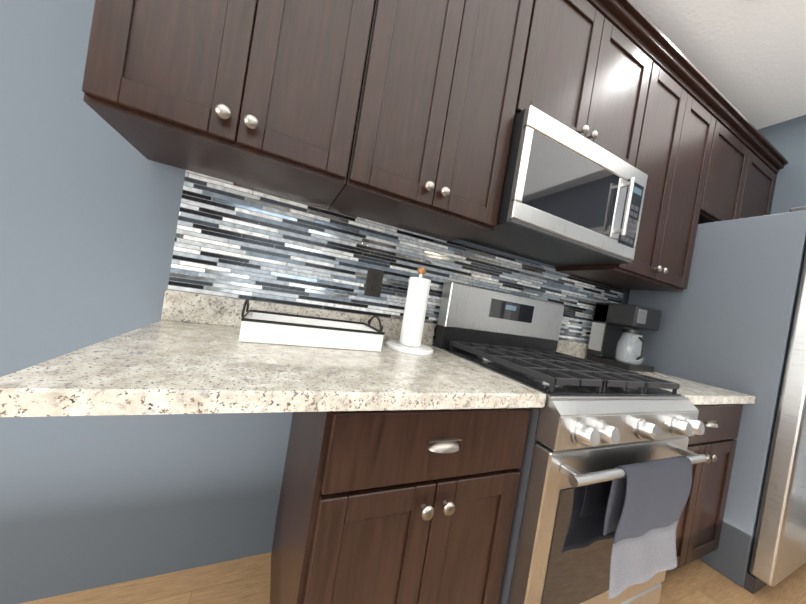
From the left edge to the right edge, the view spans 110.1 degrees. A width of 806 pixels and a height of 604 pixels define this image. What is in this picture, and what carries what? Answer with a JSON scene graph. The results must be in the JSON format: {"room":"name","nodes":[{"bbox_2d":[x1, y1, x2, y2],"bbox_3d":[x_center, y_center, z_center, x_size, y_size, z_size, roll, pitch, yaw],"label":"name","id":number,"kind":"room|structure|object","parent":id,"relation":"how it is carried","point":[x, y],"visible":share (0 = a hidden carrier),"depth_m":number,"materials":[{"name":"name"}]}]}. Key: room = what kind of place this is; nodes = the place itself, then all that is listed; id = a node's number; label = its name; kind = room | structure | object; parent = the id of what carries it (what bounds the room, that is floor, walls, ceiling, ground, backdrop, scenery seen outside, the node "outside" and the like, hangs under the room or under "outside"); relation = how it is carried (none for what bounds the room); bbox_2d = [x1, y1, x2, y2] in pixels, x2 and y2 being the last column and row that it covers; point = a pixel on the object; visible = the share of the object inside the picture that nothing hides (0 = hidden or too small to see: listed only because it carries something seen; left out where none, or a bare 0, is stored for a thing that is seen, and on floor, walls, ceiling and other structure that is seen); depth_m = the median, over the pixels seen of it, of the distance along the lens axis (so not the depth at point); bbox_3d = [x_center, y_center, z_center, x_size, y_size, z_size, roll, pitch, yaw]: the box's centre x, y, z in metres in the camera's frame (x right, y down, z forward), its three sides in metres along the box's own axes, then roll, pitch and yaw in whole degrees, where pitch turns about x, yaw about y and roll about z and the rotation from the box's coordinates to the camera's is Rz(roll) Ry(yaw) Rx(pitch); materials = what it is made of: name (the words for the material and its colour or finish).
{"room":"kitchen","nodes":[
{"label":"kitchen","id":0,"kind":"room"},
{"bbox_2d":[0,0,629,603],"bbox_3d":[0.333,-0.278,1.495,7.900,2.810,0.150,9,1,-24],"label":"wall","id":1,"kind":"structure","parent":0,"point":[90,200],"depth_m":0.87,"materials":[{"name":"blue paint"}]},
{"bbox_2d":[82,0,405,214],"bbox_3d":[-0.371,-0.912,0.859,0.630,1.051,0.341,9,1,-24],"label":"upper cabinet","id":2,"kind":"object","parent":1,"relation":"attached to","point":[286,98],"depth_m":0.73,"materials":[{"name":"brown wood"}]},
{"bbox_2d":[167,170,623,343],"bbox_3d":[0.368,-0.018,1.446,2.498,0.510,0.006,9,1,-24],"label":"tile backsplash","id":3,"kind":"structure","parent":1,"relation":"attached to","point":[235,240],"depth_m":1.13,"materials":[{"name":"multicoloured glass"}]},
{"bbox_2d":[364,268,383,297],"bbox_3d":[-0.125,-0.082,1.216,0.073,0.117,0.006,9,1,-24],"label":"electrical outlet plate","id":4,"kind":"object","parent":3,"relation":"attached to","point":[374,280],"visible":1,"depth_m":1.21,"materials":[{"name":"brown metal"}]},
{"bbox_2d":[350,0,553,240],"bbox_3d":[0.109,-0.836,1.077,0.689,1.051,0.341,9,1,-24],"label":"upper cabinet","id":5,"kind":"object","parent":1,"relation":"attached to","point":[400,114],"depth_m":0.96,"materials":[{"name":"brown wood"}]},
{"bbox_2d":[538,0,661,170],"bbox_3d":[0.743,-0.962,1.348,0.762,0.606,0.341,9,1,-24],"label":"upper cabinet","id":6,"kind":"object","parent":1,"relation":"attached to","point":[599,71],"depth_m":1.20,"materials":[{"name":"brown wood"}]},
{"bbox_2d":[460,105,647,266],"bbox_3d":[0.683,-0.449,1.303,0.756,0.413,0.444,9,1,-24],"label":"microwave","id":7,"kind":"object","parent":6,"relation":"attached to","point":[570,197],"visible":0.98,"depth_m":1.12,"materials":[{"name":"silver metal"}]},
{"bbox_2d":[555,52,725,290],"bbox_3d":[1.359,-0.640,1.647,0.806,1.051,0.341,9,1,-24],"label":"upper cabinet","id":8,"kind":"object","parent":1,"relation":"attached to","point":[685,131],"depth_m":1.51,"materials":[{"name":"brown wood"}]},
{"bbox_2d":[710,112,781,221],"bbox_3d":[2.150,-0.756,1.987,0.988,0.576,0.341,9,1,-24],"label":"upper cabinet","id":9,"kind":"object","parent":1,"relation":"attached to","point":[744,187],"depth_m":1.81,"materials":[{"name":"brown wood"}]},
{"bbox_2d":[19,552,805,603],"bbox_3d":[1.161,1.355,-0.888,7.900,0.100,5.708,9,1,-24],"label":"floor","id":10,"kind":"structure","parent":0,"point":[245,580],"depth_m":1.02,"materials":[{"name":"brown wood"}]},
{"bbox_2d":[0,290,545,603],"bbox_3d":[-0.266,0.549,0.853,1.029,1.000,0.648,9,1,-24],"label":"base cabinet","id":11,"kind":"object","parent":10,"relation":"on","point":[400,479],"visible":0.96,"depth_m":0.65,"materials":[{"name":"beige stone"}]},
{"bbox_2d":[239,299,384,351],"bbox_3d":[-0.308,0.077,0.988,0.445,0.113,0.245,9,1,-24],"label":"tray","id":12,"kind":"object","parent":11,"relation":"on","point":[277,328],"visible":1,"depth_m":0.90,"materials":[{"name":"white wood"}]},
{"bbox_2d":[385,267,432,354],"bbox_3d":[0.051,0.023,1.121,0.194,0.331,0.194,9,1,-24],"label":"paper towel holder","id":13,"kind":"object","parent":11,"relation":"on","point":[409,341],"visible":1,"depth_m":1.08,"materials":[{"name":"white stone"}]},
{"bbox_2d":[433,282,707,603],"bbox_3d":[0.587,0.580,1.160,0.760,1.205,0.734,9,1,-24],"label":"range","id":14,"kind":"object","parent":10,"relation":"on","point":[609,459],"visible":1,"depth_m":0.84,"materials":[{"name":"grey metal"}]},
{"bbox_2d":[603,455,692,598],"bbox_3d":[0.749,0.662,0.862,0.369,0.352,0.047,9,1,-24],"label":"towel","id":15,"kind":"object","parent":14,"relation":"hanging from","point":[645,506],"depth_m":0.83,"materials":[{"name":"grey fabric"}]},
{"bbox_2d":[556,340,755,574],"bbox_3d":[1.204,0.780,1.522,0.699,1.000,0.648,9,1,-24],"label":"base cabinet","id":16,"kind":"object","parent":10,"relation":"on","point":[699,527],"visible":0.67,"depth_m":1.31,"materials":[{"name":"brown wood"}]},
{"bbox_2d":[586,302,661,371],"bbox_3d":[1.356,0.209,1.707,0.263,0.370,0.272,9,1,-24],"label":"coffee maker","id":17,"kind":"object","parent":16,"relation":"on","point":[612,332],"visible":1,"depth_m":1.68,"materials":[{"name":"black plastic"}]},
{"bbox_2d":[625,206,805,593],"bbox_3d":[2.074,0.498,1.754,0.954,1.830,0.828,9,1,-24],"label":"fridge","id":18,"kind":"object","parent":10,"relation":"on","point":[733,316],"visible":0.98,"depth_m":1.38,"materials":[{"name":"grey metal"}]},
{"bbox_2d":[631,0,805,129],"bbox_3d":[1.626,-1.517,-0.918,7.900,0.100,5.708,9,1,-24],"label":"ceiling","id":19,"kind":"structure","parent":0,"point":[747,58],"depth_m":1.59,"materials":[{"name":"white paint"}]},
{"bbox_2d":[758,115,805,214],"bbox_3d":[3.517,0.253,0.010,0.120,2.810,5.208,9,1,-24],"label":"wall","id":20,"kind":"structure","parent":0,"point":[786,139],"depth_m":1.99,"materials":[{"name":"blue paint"}]}
]}

